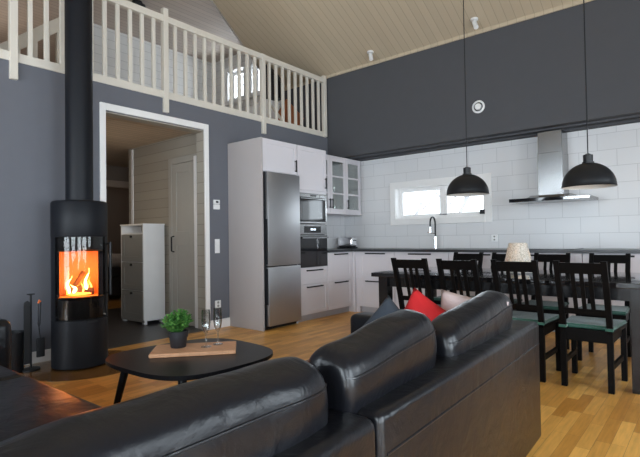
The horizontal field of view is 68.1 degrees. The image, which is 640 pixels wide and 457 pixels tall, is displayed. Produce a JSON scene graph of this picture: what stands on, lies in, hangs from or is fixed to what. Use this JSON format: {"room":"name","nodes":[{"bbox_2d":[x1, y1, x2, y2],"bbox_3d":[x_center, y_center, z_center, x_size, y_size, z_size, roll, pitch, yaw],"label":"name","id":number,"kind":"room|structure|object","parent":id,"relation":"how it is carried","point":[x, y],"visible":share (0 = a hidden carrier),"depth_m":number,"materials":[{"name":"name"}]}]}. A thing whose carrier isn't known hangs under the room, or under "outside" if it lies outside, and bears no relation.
{"room":"living room","nodes":[
{"label":"living room","id":0,"kind":"room"},
{"bbox_2d":[0,2,64,63],"bbox_3d":[-3.305,-2.114,5.397,0.120,1.360,1.012,-2,-2,40],"label":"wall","id":1,"kind":"structure","parent":0,"point":[53,24],"depth_m":5.45,"materials":[{"name":"white paint"}]},
{"bbox_2d":[106,165,128,260],"bbox_3d":[-4.097,0.090,7.844,0.060,2.400,3.800,-2,-2,40],"label":"wall","id":2,"kind":"structure","parent":0,"point":[115,173],"depth_m":8.39,"materials":[{"name":"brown paint"}]},
{"bbox_2d":[106,180,128,188],"bbox_3d":[-3.496,-0.788,8.607,0.130,0.110,0.930,-2,-2,40],"label":"trim","id":3,"kind":"structure","parent":2,"relation":"attached to","point":[110,183],"depth_m":8.41,"materials":[{"name":"brown wood"}]},
{"bbox_2d":[108,187,128,253],"bbox_3d":[-3.475,0.070,7.326,5.160,2.400,4.000,-2,-2,40],"label":"wall","id":4,"kind":"structure","parent":0,"point":[118,198],"depth_m":10.15,"materials":[{"name":"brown paint"}]},
{"bbox_2d":[0,0,241,62],"bbox_3d":[-3.821,-3.304,7.434,4.459,0.100,5.080,-2,-2,40],"label":"wall","id":5,"kind":"structure","parent":0,"point":[203,15],"depth_m":7.45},
{"bbox_2d":[132,0,145,12],"bbox_3d":[-2.645,-3.219,6.856,0.256,0.127,0.256,-2,-2,40],"label":"ceiling lamp","id":6,"kind":"object","parent":5,"relation":"attached to","point":[138,2],"visible":0.31,"depth_m":6.79,"materials":[{"name":"black metal"}]},
{"bbox_2d":[106,116,190,167],"bbox_3d":[-3.527,-1.262,7.237,5.059,0.260,4.980,-2,-2,40],"label":"ceiling","id":7,"kind":"structure","parent":0,"point":[122,135],"depth_m":6.05,"materials":[{"name":"beige wood"}]},
{"bbox_2d":[249,99,280,118],"bbox_3d":[-0.839,-1.694,7.479,0.440,0.535,0.390,-2,-2,40],"label":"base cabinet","id":8,"kind":"object","parent":7,"relation":"on","point":[272,102],"visible":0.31,"depth_m":7.33,"materials":[{"name":"white wood"}]},
{"bbox_2d":[266,64,280,100],"bbox_3d":[-0.746,-2.300,7.348,0.400,0.663,0.100,-2,-2,40],"label":"television","id":9,"kind":"object","parent":8,"relation":"on","point":[272,70],"visible":0.35,"depth_m":7.27,"materials":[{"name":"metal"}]},
{"bbox_2d":[271,99,303,126],"bbox_3d":[-0.479,-1.668,7.198,0.622,0.625,0.455,-2,-2,40],"label":"armchair","id":10,"kind":"object","parent":7,"relation":"on","point":[286,100],"visible":0.19,"depth_m":7.15,"materials":[{"name":"brown wood"}]},
{"bbox_2d":[93,23,211,102],"bbox_3d":[-2.879,-2.312,8.430,0.120,1.870,2.330,-2,-2,40],"label":"wall","id":11,"kind":"structure","parent":0,"point":[97,29],"depth_m":8.19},
{"bbox_2d":[129,133,195,326],"bbox_3d":[-1.522,0.034,6.999,1.740,2.400,1.800,-2,-2,40],"label":"wall","id":12,"kind":"structure","parent":0,"point":[150,161],"depth_m":6.41,"materials":[{"name":"beige wood"}]},
{"bbox_2d":[131,150,133,223],"bbox_3d":[-2.687,0.057,6.791,0.055,2.380,0.012,-2,-2,40],"label":"trim","id":13,"kind":"structure","parent":12,"relation":"attached to","point":[132,177],"depth_m":6.79,"materials":[{"name":"white paint"}]},
{"bbox_2d":[168,154,197,327],"bbox_3d":[-1.733,0.150,5.960,0.640,2.130,0.063,-2,-2,40],"label":"door","id":14,"kind":"structure","parent":12,"relation":"in","point":[182,177],"depth_m":5.98,"materials":[{"name":"grey paint"}]},
{"bbox_2d":[0,58,343,351],"bbox_3d":[-2.724,-1.958,4.163,0.144,6.300,9.680,-2,-2,40],"label":"wall","id":15,"kind":"structure","parent":0,"point":[32,106],"depth_m":4.28,"materials":[{"name":"grey paint"}]},
{"bbox_2d":[24,317,229,365],"bbox_3d":[-3.417,1.129,3.093,0.016,0.105,7.188,-2,-2,40],"label":"baseboard","id":16,"kind":"structure","parent":15,"relation":"attached to","point":[225,321],"depth_m":4.26,"materials":[{"name":"white paint"}]},
{"bbox_2d":[99,102,210,330],"bbox_3d":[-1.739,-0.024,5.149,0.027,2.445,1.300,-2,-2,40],"label":"trim","id":17,"kind":"structure","parent":15,"relation":"attached to","point":[103,107],"depth_m":5.43,"materials":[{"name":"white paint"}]},
{"bbox_2d":[0,0,326,137],"bbox_3d":[-1.777,-1.861,5.190,0.069,1.160,5.812,-2,-2,40],"label":"railing","id":18,"kind":"object","parent":15,"relation":"attached to","point":[12,54],"visible":0.98,"depth_m":5.43,"materials":[{"name":"white paint"}]},
{"bbox_2d":[213,200,219,209],"bbox_3d":[-1.253,-0.289,5.732,0.029,0.115,0.085,-2,-2,40],"label":"thermostat","id":19,"kind":"object","parent":15,"relation":"attached to","point":[216,203],"visible":1,"depth_m":5.72,"materials":[{"name":"white plastic"}]},
{"bbox_2d":[215,239,219,252],"bbox_3d":[-1.243,0.213,5.736,0.014,0.170,0.070,-2,-2,40],"label":"light switch","id":20,"kind":"object","parent":15,"relation":"attached to","point":[217,241],"visible":1,"depth_m":5.73,"materials":[{"name":"white plastic"}]},
{"bbox_2d":[215,300,220,307],"bbox_3d":[-1.233,0.913,5.722,0.013,0.090,0.084,-2,-2,40],"label":"power socket","id":21,"kind":"object","parent":15,"relation":"attached to","point":[218,302],"visible":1,"depth_m":5.72,"materials":[{"name":"white plastic"}]},
{"bbox_2d":[326,154,361,215],"bbox_3d":[0.153,-0.634,7.137,0.396,0.854,1.145,-2,-2,40],"label":"upper cabinet","id":22,"kind":"object","parent":15,"relation":"attached to","point":[343,194],"visible":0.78,"depth_m":7.12,"materials":[{"name":"white wood"}]},
{"bbox_2d":[210,0,256,65],"bbox_3d":[-2.131,-3.633,6.043,0.340,2.490,5.100,-2,-1,35],"label":"wall","id":23,"kind":"structure","parent":0,"point":[230,27],"depth_m":7.03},
{"bbox_2d":[216,53,280,112],"bbox_3d":[-2.212,-2.169,9.521,4.200,2.330,0.200,-2,-2,40],"label":"window","id":24,"kind":"structure","parent":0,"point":[226,61],"depth_m":9.06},
{"bbox_2d":[225,61,245,103],"bbox_3d":[-1.531,-2.702,8.906,0.620,0.710,0.178,-2,-2,40],"label":"window","id":25,"kind":"structure","parent":24,"relation":"attached to","point":[235,94],"depth_m":8.99,"materials":[{"name":"glass"}]},
{"bbox_2d":[225,94,259,106],"bbox_3d":[-1.365,-2.348,8.630,1.350,0.025,0.075,-2,-2,40],"label":"window sill","id":26,"kind":"structure","parent":24,"relation":"attached to","point":[258,95],"depth_m":8.64,"materials":[{"name":"white paint"}]},
{"bbox_2d":[249,59,259,96],"bbox_3d":[-1.039,-2.718,8.496,0.560,0.690,0.178,-2,-2,40],"label":"window","id":27,"kind":"structure","parent":24,"relation":"attached to","point":[251,60],"depth_m":8.59,"materials":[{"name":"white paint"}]},
{"bbox_2d":[24,295,639,456],"bbox_3d":[-1.734,1.209,3.247,12.800,0.100,9.580,-2,-2,40],"label":"floor","id":28,"kind":"structure","parent":0,"point":[580,418],"depth_m":3.44,"materials":[{"name":"brown wood"}]},
{"bbox_2d":[11,330,23,372],"bbox_3d":[-2.542,1.020,3.902,0.190,0.330,0.190,-2,-2,40],"label":"bucket","id":29,"kind":"object","parent":28,"relation":"on","point":[17,336],"visible":0.41,"depth_m":3.86,"materials":[{"name":"black metal"}]},
{"bbox_2d":[20,351,122,381],"bbox_3d":[-1.992,1.177,4.087,0.892,0.006,1.000,-2,-2,40],"label":"plate","id":30,"kind":"object","parent":28,"relation":"on","point":[46,373],"visible":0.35,"depth_m":3.85,"materials":[{"name":"clear glass"}]},
{"bbox_2d":[22,293,44,371],"bbox_3d":[-2.416,0.865,3.966,0.151,0.638,0.139,-1,-1,2],"label":"tool","id":31,"kind":"object","parent":30,"relation":"on","point":[40,342],"visible":0.99,"depth_m":3.95,"materials":[{"name":"black metal"}]},
{"bbox_2d":[50,0,111,369],"bbox_3d":[-2.132,-1.618,4.188,0.452,5.596,0.448,-2,-2,40],"label":"wood stove","id":32,"kind":"object","parent":30,"relation":"on","point":[78,223],"visible":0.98,"depth_m":4.07,"materials":[{"name":"black metal"}]},
{"bbox_2d":[66,271,93,295],"bbox_3d":[-2.094,0.466,4.131,0.152,0.237,0.230,-2,-2,40],"label":"fire","id":33,"kind":"object","parent":32,"relation":"on","point":[86,288],"visible":1,"depth_m":4.11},
{"bbox_2d":[108,254,120,296],"bbox_3d":[-4.000,0.900,9.287,1.400,0.839,1.250,-2,-2,40],"label":"bed","id":34,"kind":"object","parent":28,"relation":"on","point":[116,258],"visible":0.24,"depth_m":8.60,"materials":[{"name":"fabric"}]},
{"bbox_2d":[108,254,120,266],"bbox_3d":[-3.790,0.600,8.911,0.562,0.261,0.625,-2,-2,40],"label":"bedding","id":35,"kind":"object","parent":34,"relation":"on","point":[116,258],"depth_m":8.64,"materials":[{"name":"grey fabric"}]},
{"bbox_2d":[120,223,164,324],"bbox_3d":[-2.364,0.588,6.287,0.590,1.288,0.325,-2,-2,40],"label":"cabinet","id":36,"kind":"object","parent":28,"relation":"on","point":[142,245],"visible":0.97,"depth_m":6.14,"materials":[{"name":"white wood"}]},
{"bbox_2d":[105,338,272,403],"bbox_3d":[-0.713,0.924,2.681,0.797,0.424,0.789,-2,-2,40],"label":"coffee table","id":37,"kind":"object","parent":28,"relation":"on","point":[137,362],"visible":0.66,"depth_m":2.52,"materials":[{"name":"black wood"}]},
{"bbox_2d":[149,341,235,357],"bbox_3d":[-0.727,0.702,2.756,0.470,0.022,0.250,-1,-1,-9],"label":"cutting board","id":38,"kind":"object","parent":37,"relation":"on","point":[228,347],"visible":1,"depth_m":2.68,"materials":[{"name":"brown wood"}]},
{"bbox_2d":[160,309,193,348],"bbox_3d":[-0.826,0.578,2.766,0.189,0.228,0.219,-1,-1,-9],"label":"potted plant","id":39,"kind":"object","parent":38,"relation":"on","point":[177,335],"visible":1,"depth_m":2.73,"materials":[{"name":"green plant"}]},
{"bbox_2d":[201,309,210,347],"bbox_3d":[-0.665,0.582,2.764,0.060,0.215,0.060,-2,-2,40],"label":"champagne flute","id":40,"kind":"object","parent":38,"relation":"on","point":[209,309],"visible":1,"depth_m":2.76,"materials":[{"name":"clear glass"}]},
{"bbox_2d":[201,309,209,332],"bbox_3d":[-0.666,0.545,2.765,0.052,0.140,0.052,-2,-2,40],"label":"bowl","id":41,"kind":"object","parent":40,"relation":"on","point":[209,309],"depth_m":2.76,"materials":[{"name":"clear glass"}]},
{"bbox_2d":[213,308,222,344],"bbox_3d":[-0.611,0.583,2.829,0.060,0.215,0.060,-2,-2,40],"label":"champagne flute","id":42,"kind":"object","parent":38,"relation":"on","point":[218,343],"visible":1,"depth_m":2.82,"materials":[{"name":"clear glass"}]},
{"bbox_2d":[213,308,221,330],"bbox_3d":[-0.612,0.545,2.830,0.052,0.140,0.052,-2,-2,40],"label":"bowl","id":43,"kind":"object","parent":42,"relation":"on","point":[213,308],"depth_m":2.82,"materials":[{"name":"clear glass"}]},
{"bbox_2d":[228,137,297,330],"bbox_3d":[-0.693,0.069,5.920,0.629,2.260,0.625,-2,-2,40],"label":"tall cabinet","id":44,"kind":"object","parent":28,"relation":"on","point":[248,159],"visible":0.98,"depth_m":5.68,"materials":[{"name":"grey paint"}]},
{"bbox_2d":[263,171,300,329],"bbox_3d":[-0.654,0.270,5.894,0.595,1.855,0.573,-2,-2,40],"label":"fridge","id":45,"kind":"object","parent":44,"relation":"in","point":[281,192],"visible":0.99,"depth_m":5.67,"materials":[{"name":"silver metal"}]},
{"bbox_2d":[0,290,540,456],"bbox_3d":[-1.119,0.701,1.935,2.974,0.842,3.445,-2,-2,38],"label":"sofa","id":46,"kind":"object","parent":28,"relation":"on","point":[464,381],"visible":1,"depth_m":1.25,"materials":[{"name":"black leather"}]},
{"bbox_2d":[0,365,24,380],"bbox_3d":[-1.969,0.779,2.114,0.790,0.180,0.925,-2,-2,38],"label":"seat cushion","id":47,"kind":"object","parent":46,"relation":"on","point":[5,373],"depth_m":2.23,"materials":[{"name":"black leather"}]},
{"bbox_2d":[0,376,100,441],"bbox_3d":[-1.324,0.759,1.612,0.835,0.180,0.925,-2,-2,38],"label":"seat cushion","id":48,"kind":"object","parent":46,"relation":"on","point":[27,403],"depth_m":1.79,"materials":[{"name":"black leather"}]},
{"bbox_2d":[0,357,327,456],"bbox_3d":[-0.287,0.547,0.898,0.255,0.504,0.759,-2,-2,38],"label":"cushion","id":49,"kind":"object","parent":46,"relation":"on","point":[276,407],"depth_m":0.86,"materials":[{"name":"black leather"}]},
{"bbox_2d":[308,309,436,414],"bbox_3d":[0.153,0.534,1.460,0.251,0.523,0.569,-2,-2,38],"label":"cushion","id":50,"kind":"object","parent":46,"relation":"on","point":[394,352],"depth_m":1.30,"materials":[{"name":"black leather"}]},
{"bbox_2d":[362,295,399,326],"bbox_3d":[0.324,0.532,2.242,0.431,0.424,0.145,-2,-2,40],"label":"throw pillow","id":51,"kind":"object","parent":46,"relation":"on","point":[388,306],"visible":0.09,"depth_m":2.26,"materials":[{"name":"fabric"}]},
{"bbox_2d":[404,287,445,320],"bbox_3d":[0.502,0.520,2.260,0.470,0.463,0.154,-2,-2,40],"label":"throw pillow","id":52,"kind":"object","parent":46,"relation":"on","point":[417,301],"visible":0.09,"depth_m":2.27,"materials":[{"name":"red fabric"}]},
{"bbox_2d":[431,290,512,356],"bbox_3d":[0.622,0.565,2.064,0.253,0.540,0.761,-2,-2,38],"label":"cushion","id":53,"kind":"object","parent":46,"relation":"on","point":[486,317],"depth_m":1.91,"materials":[{"name":"black leather"}]},
{"bbox_2d":[441,289,508,310],"bbox_3d":[0.721,0.497,2.297,0.386,0.382,0.130,-2,-2,40],"label":"throw pillow","id":54,"kind":"object","parent":46,"relation":"on","point":[449,300],"visible":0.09,"depth_m":2.35,"materials":[{"name":"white fabric"}]},
{"bbox_2d":[297,145,327,321],"bbox_3d":[-0.305,0.073,6.386,0.629,2.260,0.582,-2,-2,40],"label":"tall cabinet","id":55,"kind":"object","parent":28,"relation":"on","point":[311,162],"visible":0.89,"depth_m":6.21,"materials":[{"name":"grey paint"}]},
{"bbox_2d":[298,224,328,267],"bbox_3d":[-0.285,0.230,6.368,0.616,0.555,0.570,-2,-2,40],"label":"oven","id":56,"kind":"object","parent":55,"relation":"in","point":[313,237],"visible":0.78,"depth_m":6.20,"materials":[{"name":"black glass"}]},
{"bbox_2d":[300,193,326,223],"bbox_3d":[-0.297,-0.255,6.382,0.604,0.390,0.570,-2,-2,40],"label":"microwave","id":57,"kind":"object","parent":55,"relation":"in","point":[313,209],"visible":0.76,"depth_m":6.21,"materials":[{"name":"silver metal"}]},
{"bbox_2d":[325,252,352,315],"bbox_3d":[0.073,0.772,6.811,0.628,0.868,0.557,-2,-2,40],"label":"base cabinet","id":58,"kind":"object","parent":28,"relation":"on","point":[340,298],"visible":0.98,"depth_m":6.63,"materials":[{"name":"grey paint"}]},
{"bbox_2d":[349,251,361,311],"bbox_3d":[0.472,0.776,7.239,0.693,0.866,0.607,-2,-2,40],"label":"cabinet filler","id":59,"kind":"object","parent":28,"relation":"on","point":[355,307],"visible":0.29,"depth_m":6.83,"materials":[{"name":"grey paint"}]},
{"bbox_2d":[359,251,394,312],"bbox_3d":[0.965,0.759,6.825,0.584,0.868,0.628,-2,-2,40],"label":"base cabinet","id":60,"kind":"object","parent":28,"relation":"on","point":[369,262],"visible":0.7,"depth_m":6.67,"materials":[{"name":"grey paint"}]},
{"bbox_2d":[391,258,440,309],"bbox_3d":[0.914,0.695,4.184,0.379,0.888,0.565,-2,-2,38],"label":"dining chair","id":61,"kind":"object","parent":28,"relation":"on","point":[396,263],"visible":0.25,"depth_m":4.01,"materials":[{"name":"black wood"}]},
{"bbox_2d":[394,252,449,308],"bbox_3d":[1.493,0.742,6.385,0.779,0.868,0.628,-2,-2,40],"label":"base cabinet","id":62,"kind":"object","parent":28,"relation":"on","point":[431,257],"visible":0.27,"depth_m":6.17,"materials":[{"name":"grey paint"}]},
{"bbox_2d":[436,259,481,296],"bbox_3d":[1.237,0.684,3.914,0.379,0.888,0.565,-2,-2,39],"label":"dining chair","id":63,"kind":"object","parent":28,"relation":"on","point":[442,265],"visible":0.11,"depth_m":3.74,"materials":[{"name":"black wood"}]},
{"bbox_2d":[434,252,483,304],"bbox_3d":[1.460,0.703,4.965,0.379,0.888,0.565,-2,-2,40],"label":"dining chair","id":64,"kind":"object","parent":28,"relation":"on","point":[457,256],"visible":0.14,"depth_m":5.11,"materials":[{"name":"black wood"}]},
{"bbox_2d":[434,295,474,300],"bbox_3d":[1.406,0.721,4.899,0.379,0.026,0.375,-2,-2,40],"label":"seat cushion","id":65,"kind":"object","parent":64,"relation":"on","point":[438,298],"depth_m":4.86,"materials":[{"name":"green fabric"}]},
{"bbox_2d":[449,252,508,296],"bbox_3d":[2.078,0.723,5.897,0.734,0.868,0.628,-2,-2,40],"label":"base cabinet","id":66,"kind":"object","parent":28,"relation":"on","point":[487,256],"visible":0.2,"depth_m":5.64,"materials":[{"name":"grey paint"}]},
{"bbox_2d":[371,267,639,394],"bbox_3d":[1.678,0.759,4.154,2.220,0.735,1.060,-2,-2,40],"label":"dining table","id":67,"kind":"object","parent":28,"relation":"on","point":[624,286],"visible":0.49,"depth_m":3.58,"materials":[{"name":"black wood"}]},
{"bbox_2d":[505,243,531,273],"bbox_3d":[1.736,0.258,4.149,0.230,0.264,0.230,-2,-2,40],"label":"table lamp","id":68,"kind":"object","parent":67,"relation":"on","point":[516,252],"visible":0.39,"depth_m":4.07,"materials":[{"name":"fabric"}]},
{"bbox_2d":[491,252,522,310],"bbox_3d":[1.787,0.692,4.693,0.379,0.888,0.565,-2,-2,40],"label":"dining chair","id":69,"kind":"object","parent":28,"relation":"on","point":[500,257],"visible":0.07,"depth_m":4.93,"materials":[{"name":"black wood"}]},
{"bbox_2d":[490,259,560,382],"bbox_3d":[1.581,0.673,3.634,0.379,0.888,0.565,-2,-2,40],"label":"dining chair","id":70,"kind":"object","parent":28,"relation":"on","point":[547,323],"visible":0.61,"depth_m":3.48,"materials":[{"name":"black wood"}]},
{"bbox_2d":[512,311,558,323],"bbox_3d":[1.635,0.692,3.699,0.379,0.026,0.375,-2,-2,40],"label":"seat cushion","id":71,"kind":"object","parent":70,"relation":"on","point":[517,315],"depth_m":3.64,"materials":[{"name":"green fabric"}]},
{"bbox_2d":[517,253,570,349],"bbox_3d":[2.109,0.682,4.424,0.379,0.888,0.565,-2,-2,40],"label":"dining chair","id":72,"kind":"object","parent":28,"relation":"on","point":[550,307],"visible":0.3,"depth_m":4.52,"materials":[{"name":"black wood"}]},
{"bbox_2d":[522,300,566,309],"bbox_3d":[2.055,0.700,4.358,0.379,0.026,0.375,-2,-2,40],"label":"seat cushion","id":73,"kind":"object","parent":72,"relation":"on","point":[547,305],"depth_m":4.28,"materials":[{"name":"green fabric"}]},
{"bbox_2d":[513,253,582,331],"bbox_3d":[2.650,0.705,5.420,0.744,0.868,0.628,-2,-2,40],"label":"base cabinet","id":74,"kind":"object","parent":28,"relation":"on","point":[575,257],"visible":0.11,"depth_m":5.11,"materials":[{"name":"grey paint"}]},
{"bbox_2d":[553,260,627,394],"bbox_3d":[1.913,0.662,3.357,0.379,0.888,0.565,-2,-2,41],"label":"dining chair","id":75,"kind":"object","parent":28,"relation":"on","point":[607,330],"visible":1,"depth_m":3.26,"materials":[{"name":"black wood"}]},
{"bbox_2d":[566,315,626,329],"bbox_3d":[1.969,0.681,3.421,0.379,0.026,0.375,-2,-2,41],"label":"seat cushion","id":76,"kind":"object","parent":75,"relation":"on","point":[580,322],"depth_m":3.36,"materials":[{"name":"green fabric"}]},
{"bbox_2d":[576,253,630,360],"bbox_3d":[2.482,0.670,4.114,0.379,0.888,0.565,-2,-2,40],"label":"dining chair","id":77,"kind":"object","parent":28,"relation":"on","point":[618,312],"visible":0.5,"depth_m":4.10,"materials":[{"name":"black wood"}]},
{"bbox_2d":[578,304,629,314],"bbox_3d":[2.427,0.688,4.048,0.379,0.026,0.375,-2,-2,40],"label":"seat cushion","id":78,"kind":"object","parent":77,"relation":"on","point":[616,310],"depth_m":3.98,"materials":[{"name":"green fabric"}]},
{"bbox_2d":[583,253,639,338],"bbox_3d":[3.169,0.688,4.987,0.594,0.868,0.628,-2,-2,40],"label":"base cabinet","id":79,"kind":"object","parent":28,"relation":"on","point":[635,258],"visible":0.16,"depth_m":4.76,"materials":[{"name":"grey paint"}]},
{"bbox_2d":[211,0,577,87],"bbox_3d":[-0.375,-3.761,1.907,8.750,2.540,9.200,-2,-2,40],"label":"ceiling","id":80,"kind":"structure","parent":0,"point":[320,38],"depth_m":6.43,"materials":[{"name":"beige wood"}]},
{"bbox_2d":[367,50,373,60],"bbox_3d":[0.717,-2.438,6.705,0.106,0.144,0.105,-2,-2,40],"label":"spotlight","id":81,"kind":"object","parent":80,"relation":"attached to","point":[370,52],"visible":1,"depth_m":6.68,"materials":[{"name":"white plastic"}]},
{"bbox_2d":[446,0,488,196],"bbox_3d":[1.328,-1.798,4.364,0.378,2.982,0.378,-2,-2,40],"label":"pendant lamp","id":82,"kind":"object","parent":80,"relation":"hanging from","point":[466,184],"visible":1,"depth_m":4.24,"materials":[{"name":"black metal"}]},
{"bbox_2d":[462,167,471,174],"bbox_3d":[1.347,-0.525,4.338,0.084,0.082,0.084,-2,-2,40],"label":"socket","id":83,"kind":"object","parent":82,"relation":"attached to","point":[467,170],"depth_m":4.31,"materials":[{"name":"black metal"}]},
{"bbox_2d":[470,17,478,28],"bbox_3d":[1.876,-2.476,5.738,0.106,0.144,0.105,-2,-2,40],"label":"spotlight","id":84,"kind":"object","parent":80,"relation":"attached to","point":[473,20],"visible":1,"depth_m":5.71,"materials":[{"name":"white plastic"}]},
{"bbox_2d":[561,0,616,189],"bbox_3d":[2.009,-1.849,3.614,0.372,3.073,0.372,-2,-2,40],"label":"pendant lamp","id":85,"kind":"object","parent":80,"relation":"hanging from","point":[589,174],"visible":1,"depth_m":3.50,"materials":[{"name":"black metal"}]},
{"bbox_2d":[582,153,593,162],"bbox_3d":[2.029,-0.527,3.586,0.084,0.082,0.084,-2,-2,40],"label":"socket","id":86,"kind":"object","parent":85,"relation":"attached to","point":[587,158],"depth_m":3.56,"materials":[{"name":"black metal"}]},
{"bbox_2d":[284,0,639,159],"bbox_3d":[2.835,-1.964,5.569,8.600,1.595,0.600,-2,-2,40],"label":"wall","id":87,"kind":"structure","parent":0,"point":[528,75],"depth_m":5.75,"materials":[{"name":"grey paint"}]},
{"bbox_2d":[284,0,593,90],"bbox_3d":[2.636,-2.463,5.334,8.580,0.047,0.022,-2,-2,40],"label":"trim","id":88,"kind":"structure","parent":87,"relation":"attached to","point":[575,3],"depth_m":6.02,"materials":[{"name":"beige wood"}]},
{"bbox_2d":[472,100,484,112],"bbox_3d":[1.964,-1.512,5.881,0.160,0.160,0.032,-2,-2,40],"label":"air vent","id":89,"kind":"object","parent":87,"relation":"in","point":[479,106],"visible":1,"depth_m":5.87,"materials":[{"name":"white plastic"}]},
{"bbox_2d":[347,114,639,161],"bbox_3d":[3.216,-1.168,5.199,7.580,0.035,0.270,-2,-2,40],"label":"trim","id":90,"kind":"structure","parent":87,"relation":"attached to","point":[636,120],"depth_m":5.97,"materials":[{"name":"grey paint"}]},
{"bbox_2d":[344,122,639,248],"bbox_3d":[3.322,-0.072,5.408,7.740,2.400,0.200,-2,-2,40],"label":"wall","id":91,"kind":"structure","parent":0,"point":[612,220],"depth_m":5.97,"materials":[{"name":"white tile"}]},
{"bbox_2d":[390,173,491,224],"bbox_3d":[1.694,-0.385,6.717,1.530,0.640,0.178,-2,-2,40],"label":"window","id":92,"kind":"structure","parent":91,"relation":"in","point":[397,189],"depth_m":6.74,"materials":[{"name":"white paint"}]},
{"bbox_2d":[491,235,497,241],"bbox_3d":[2.265,0.124,6.148,0.084,0.090,0.013,-2,-2,40],"label":"power socket","id":93,"kind":"object","parent":91,"relation":"attached to","point":[494,238],"visible":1,"depth_m":6.14,"materials":[{"name":"white plastic"}]},
{"bbox_2d":[509,129,598,203],"bbox_3d":[2.691,-0.721,5.489,0.840,0.820,0.488,-2,-2,40],"label":"hood","id":94,"kind":"object","parent":91,"relation":"attached to","point":[552,156],"visible":1,"depth_m":5.46,"materials":[{"name":"metal"}]},
{"bbox_3d":[3.683,0.671,4.559,0.734,0.868,0.628,-2,-2,40],"label":"base cabinet","id":95,"kind":"object","parent":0,"visible":0},
{"bbox_2d":[327,248,639,253],"bbox_3d":[1.904,0.267,5.689,4.894,0.036,1.174,-2,-2,40],"label":"countertop","id":96,"kind":"structure","parent":95,"relation":"on","point":[497,250],"depth_m":5.72,"materials":[{"name":"stone"}]},
{"bbox_2d":[337,237,357,248],"bbox_3d":[0.430,0.222,7.317,0.300,0.172,0.160,-2,-2,40],"label":"toaster","id":97,"kind":"object","parent":96,"relation":"on","point":[343,242],"visible":0.98,"depth_m":7.25,"materials":[{"name":"silver metal"}]},
{"bbox_2d":[412,248,450,248],"bbox_3d":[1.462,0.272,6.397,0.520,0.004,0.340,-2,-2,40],"label":"sink","id":98,"kind":"object","parent":96,"relation":"in","point":[412,248],"depth_m":6.37,"materials":[{"name":"metal"}]},
{"bbox_2d":[427,216,436,247],"bbox_3d":[1.520,0.054,6.544,0.136,0.443,0.190,-2,-2,40],"label":"tap","id":99,"kind":"object","parent":96,"relation":"on","point":[435,236],"visible":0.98,"depth_m":6.55,"materials":[{"name":"silver metal"}]},
{"bbox_2d":[529,248,583,249],"bbox_3d":[2.643,0.232,5.425,0.580,0.007,0.480,-2,-2,40],"label":"cooktop","id":100,"kind":"object","parent":96,"relation":"in","point":[529,248],"visible":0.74,"depth_m":5.29,"materials":[{"name":"black glass"}]},
{"label":"outside","id":101,"kind":"structure","parent":0,"visible":0},
{"bbox_3d":[17.787,1.603,28.515,60.000,0.180,53.400,-2,-2,40],"label":"ground","id":102,"kind":"structure","parent":101,"visible":0},
{"bbox_2d":[414,191,438,214],"bbox_3d":[3.463,-1.559,19.116,3.356,5.952,3.953,-2,-2,40],"label":"bare tree","id":103,"kind":"object","parent":102,"relation":"on","point":[420,202],"visible":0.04,"depth_m":19.52,"materials":[{"name":"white plant"}]},
{"bbox_2d":[434,190,469,212],"bbox_3d":[4.929,-0.953,16.521,1.929,4.581,3.872,-1,-1,-17],"label":"bare tree","id":104,"kind":"object","parent":102,"relation":"on","point":[466,198],"visible":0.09,"depth_m":16.37,"materials":[{"name":"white plant"}]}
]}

